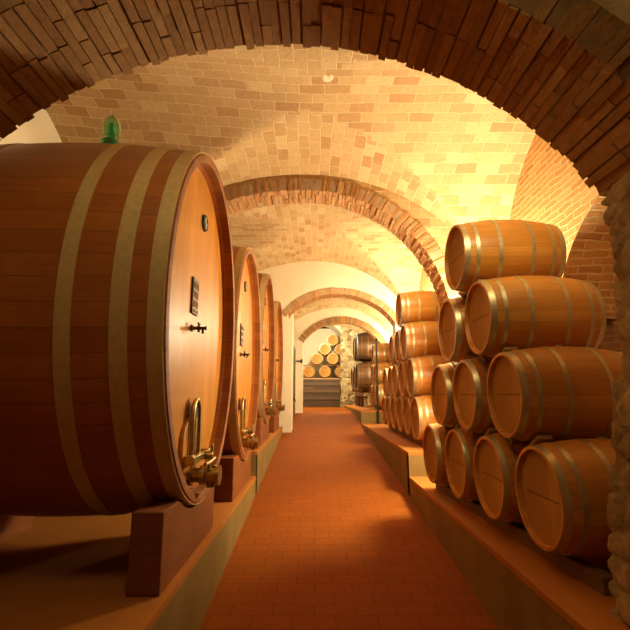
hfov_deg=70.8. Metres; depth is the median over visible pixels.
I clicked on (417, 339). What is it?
wine barrel
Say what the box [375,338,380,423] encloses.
post
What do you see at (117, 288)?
oval cask
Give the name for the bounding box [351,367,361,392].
wine barrel
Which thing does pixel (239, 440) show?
oval cask
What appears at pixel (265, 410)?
oval cask
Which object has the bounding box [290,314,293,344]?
wall
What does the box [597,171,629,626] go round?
wall pier
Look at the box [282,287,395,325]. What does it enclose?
brick arch
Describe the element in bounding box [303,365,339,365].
plank
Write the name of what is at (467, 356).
chock
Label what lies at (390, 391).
wine barrel
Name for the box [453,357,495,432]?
wine barrel
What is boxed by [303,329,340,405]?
wall
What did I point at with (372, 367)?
wine barrel
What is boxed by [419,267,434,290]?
wall
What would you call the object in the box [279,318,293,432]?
wall pier
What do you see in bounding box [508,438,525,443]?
chock
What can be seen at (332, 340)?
wine barrel
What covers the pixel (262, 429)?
cradle
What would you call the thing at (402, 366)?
wine barrel
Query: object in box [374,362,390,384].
wine barrel
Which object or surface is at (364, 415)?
platform
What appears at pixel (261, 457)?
platform
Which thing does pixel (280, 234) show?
ceiling
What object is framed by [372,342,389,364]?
wine barrel
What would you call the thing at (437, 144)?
ceiling
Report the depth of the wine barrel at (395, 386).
8.45 m
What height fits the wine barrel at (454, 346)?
0.710 m
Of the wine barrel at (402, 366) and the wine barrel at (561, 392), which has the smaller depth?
the wine barrel at (561, 392)
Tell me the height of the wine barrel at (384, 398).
0.710 m
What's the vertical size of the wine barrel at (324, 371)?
0.584 m
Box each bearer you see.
[388,426,422,444]
[436,484,612,595]
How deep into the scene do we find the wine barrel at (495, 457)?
3.35 m
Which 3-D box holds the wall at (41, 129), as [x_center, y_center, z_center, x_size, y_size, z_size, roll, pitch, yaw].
[-3.100,-0.276,4.201,0.001,4.640,3.370,0,-10,0]
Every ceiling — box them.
[45,44,535,227]
[229,203,422,296]
[294,298,392,335]
[328,324,365,332]
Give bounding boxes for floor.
[199,406,498,629]
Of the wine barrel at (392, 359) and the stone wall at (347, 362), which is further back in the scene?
the stone wall at (347, 362)
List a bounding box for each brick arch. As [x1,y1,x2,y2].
[0,0,629,190]
[224,177,460,308]
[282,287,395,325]
[298,316,386,342]
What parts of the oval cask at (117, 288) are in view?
manhole door, door plate, lever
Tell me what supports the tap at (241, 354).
on the oval cask at (239, 440)
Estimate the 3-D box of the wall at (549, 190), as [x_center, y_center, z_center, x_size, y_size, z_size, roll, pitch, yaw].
[2.900,-0.154,3.925,0.700,4.500,3.870,0,-10,0]
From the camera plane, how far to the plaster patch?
4.35 m
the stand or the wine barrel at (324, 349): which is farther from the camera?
the wine barrel at (324, 349)
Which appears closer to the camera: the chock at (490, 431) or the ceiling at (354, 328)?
the chock at (490, 431)
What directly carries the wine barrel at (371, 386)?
on the bearer
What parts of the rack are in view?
panel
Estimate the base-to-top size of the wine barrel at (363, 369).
1.102 m
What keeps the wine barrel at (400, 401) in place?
on the bearer at (389, 427)
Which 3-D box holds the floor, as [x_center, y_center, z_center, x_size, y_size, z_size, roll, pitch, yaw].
[0.200,3.038,8.723,2.200,1.812,25.250,0,-10,0]
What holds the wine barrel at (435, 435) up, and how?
on the bearer at (597, 578)
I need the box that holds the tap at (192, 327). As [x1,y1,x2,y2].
[190,322,206,333]
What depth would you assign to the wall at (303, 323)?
14.79 m
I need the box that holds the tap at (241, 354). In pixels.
[240,351,249,357]
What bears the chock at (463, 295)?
on the wine barrel at (454, 346)
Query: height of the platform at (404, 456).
0.865 m
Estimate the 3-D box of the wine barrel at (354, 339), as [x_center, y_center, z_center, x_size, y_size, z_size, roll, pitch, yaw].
[2.001,1.287,16.759,1.062,1.004,0.994,0,-10,0]
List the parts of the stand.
leg, leg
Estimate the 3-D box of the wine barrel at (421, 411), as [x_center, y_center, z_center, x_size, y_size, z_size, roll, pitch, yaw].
[1.914,1.520,6.554,0.885,0.710,0.700,0,-10,0]
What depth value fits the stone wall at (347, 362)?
20.29 m
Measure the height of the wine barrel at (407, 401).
0.710 m
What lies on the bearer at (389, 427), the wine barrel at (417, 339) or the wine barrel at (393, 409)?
the wine barrel at (393, 409)
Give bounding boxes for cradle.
[0,515,33,542]
[126,487,213,596]
[215,453,250,501]
[254,418,268,444]
[269,414,278,432]
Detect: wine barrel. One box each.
[303,366,314,377]
[311,353,322,364]
[319,344,330,355]
[319,366,330,377]
[326,335,337,346]
[327,353,338,364]
[334,344,339,356]
[334,366,340,377]
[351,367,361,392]
[353,337,369,361]
[353,365,366,392]
[355,332,377,359]
[356,361,372,392]
[370,385,372,404]
[371,365,374,384]
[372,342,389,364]
[372,385,376,405]
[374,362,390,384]
[375,383,383,406]
[382,396,386,423]
[383,368,388,396]
[386,396,391,426]
[388,366,393,396]
[389,334,398,365]
[390,396,398,428]
[392,363,400,396]
[394,329,404,362]
[395,290,439,327]
[397,396,404,431]
[398,361,409,396]
[400,321,441,360]
[403,397,412,435]
[406,355,443,397]
[410,395,436,440]
[423,423,449,485]
[431,363,458,426]
[438,297,478,362]
[444,220,566,292]
[445,427,484,500]
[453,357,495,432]
[464,275,605,356]
[474,433,529,523]
[487,345,621,441]
[515,437,615,559]
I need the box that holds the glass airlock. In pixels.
[100,114,120,143]
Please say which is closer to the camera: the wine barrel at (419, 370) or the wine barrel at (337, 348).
the wine barrel at (419, 370)
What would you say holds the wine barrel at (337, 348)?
on the wine barrel at (332, 359)
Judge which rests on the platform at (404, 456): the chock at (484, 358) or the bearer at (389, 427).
the bearer at (389, 427)
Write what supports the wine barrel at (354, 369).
on the stand
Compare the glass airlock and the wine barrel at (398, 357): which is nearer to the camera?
the glass airlock
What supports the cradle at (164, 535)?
on the platform at (70, 572)
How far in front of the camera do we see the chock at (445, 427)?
4.65 m
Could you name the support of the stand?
on the platform at (364, 415)
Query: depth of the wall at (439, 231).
6.14 m
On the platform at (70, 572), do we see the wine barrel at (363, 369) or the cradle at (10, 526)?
the cradle at (10, 526)
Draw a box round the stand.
[355,393,373,407]
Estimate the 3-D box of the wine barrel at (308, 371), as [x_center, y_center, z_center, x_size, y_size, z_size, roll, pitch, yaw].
[-0.280,2.694,20.917,0.574,0.584,0.885,0,-10,0]
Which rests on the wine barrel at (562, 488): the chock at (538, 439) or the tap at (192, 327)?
the chock at (538, 439)
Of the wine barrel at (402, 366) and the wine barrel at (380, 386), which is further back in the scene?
the wine barrel at (380, 386)
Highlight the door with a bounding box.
[293,345,295,418]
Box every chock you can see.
[443,425,454,429]
[458,292,467,297]
[465,355,477,358]
[470,431,483,435]
[478,355,493,361]
[484,428,498,435]
[502,347,517,351]
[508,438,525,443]
[529,435,552,445]
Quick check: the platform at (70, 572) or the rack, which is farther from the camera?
the rack
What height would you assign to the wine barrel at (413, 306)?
0.710 m
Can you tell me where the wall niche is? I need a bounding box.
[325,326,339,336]
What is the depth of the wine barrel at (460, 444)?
4.05 m
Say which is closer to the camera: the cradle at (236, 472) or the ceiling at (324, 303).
the cradle at (236, 472)
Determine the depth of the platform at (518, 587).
2.94 m
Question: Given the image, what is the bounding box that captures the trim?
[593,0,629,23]
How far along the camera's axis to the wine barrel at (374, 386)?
13.28 m
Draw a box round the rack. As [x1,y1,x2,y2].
[303,378,339,406]
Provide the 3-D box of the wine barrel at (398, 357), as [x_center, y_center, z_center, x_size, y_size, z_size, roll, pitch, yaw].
[1.955,0.574,8.152,0.885,0.710,0.700,0,-10,0]
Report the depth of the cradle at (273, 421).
9.01 m
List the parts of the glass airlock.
stem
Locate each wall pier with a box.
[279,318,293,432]
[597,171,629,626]
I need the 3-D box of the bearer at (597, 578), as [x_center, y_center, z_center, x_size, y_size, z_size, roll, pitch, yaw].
[1.512,1.706,3.736,0.090,0.092,2.760,1,-10,-3]
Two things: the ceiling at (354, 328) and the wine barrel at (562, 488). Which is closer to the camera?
the wine barrel at (562, 488)
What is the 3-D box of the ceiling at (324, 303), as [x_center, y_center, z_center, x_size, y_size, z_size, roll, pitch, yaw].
[0.800,0.023,13.309,3.500,1.107,3.040,0,-10,0]
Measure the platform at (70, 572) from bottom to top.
1.582 m
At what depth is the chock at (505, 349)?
3.40 m
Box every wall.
[0,109,61,143]
[223,174,450,363]
[258,261,400,334]
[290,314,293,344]
[294,308,389,412]
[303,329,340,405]
[340,326,370,406]
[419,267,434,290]
[510,134,620,351]
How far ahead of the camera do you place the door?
12.88 m
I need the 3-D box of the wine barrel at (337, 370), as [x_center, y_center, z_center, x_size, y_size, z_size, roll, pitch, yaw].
[1.210,2.703,20.966,0.574,0.584,0.885,0,-10,0]
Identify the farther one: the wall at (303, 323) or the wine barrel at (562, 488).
the wall at (303, 323)
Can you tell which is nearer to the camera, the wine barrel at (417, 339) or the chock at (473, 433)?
the chock at (473, 433)
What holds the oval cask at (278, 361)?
on the cradle
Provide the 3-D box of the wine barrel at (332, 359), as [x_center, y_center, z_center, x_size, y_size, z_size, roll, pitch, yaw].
[0.838,2.104,21.024,0.574,0.584,0.885,0,-10,0]
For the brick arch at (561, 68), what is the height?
1.242 m
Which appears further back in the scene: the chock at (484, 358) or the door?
the door
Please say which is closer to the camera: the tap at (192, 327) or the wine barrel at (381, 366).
the tap at (192, 327)
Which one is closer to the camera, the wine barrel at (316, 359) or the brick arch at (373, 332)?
the brick arch at (373, 332)
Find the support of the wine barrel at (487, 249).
on the wine barrel at (454, 346)
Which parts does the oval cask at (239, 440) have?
manhole door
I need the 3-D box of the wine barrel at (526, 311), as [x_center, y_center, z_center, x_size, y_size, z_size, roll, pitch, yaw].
[1.786,0.018,3.687,0.885,0.710,0.700,0,-10,0]
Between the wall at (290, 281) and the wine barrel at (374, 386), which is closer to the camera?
the wall at (290, 281)
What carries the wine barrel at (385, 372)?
on the wine barrel at (388, 400)
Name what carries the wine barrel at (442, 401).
on the wine barrel at (460, 444)
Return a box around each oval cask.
[0,142,234,516]
[221,245,260,459]
[257,273,275,422]
[272,301,284,416]
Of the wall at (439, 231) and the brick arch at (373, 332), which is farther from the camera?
the brick arch at (373, 332)
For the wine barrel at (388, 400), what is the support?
on the bearer at (389, 427)
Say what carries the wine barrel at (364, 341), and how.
on the wooden block
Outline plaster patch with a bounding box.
[322,75,333,81]
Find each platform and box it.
[0,476,255,629]
[250,427,282,495]
[343,405,382,422]
[361,423,427,495]
[409,477,629,629]
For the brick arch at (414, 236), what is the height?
1.874 m

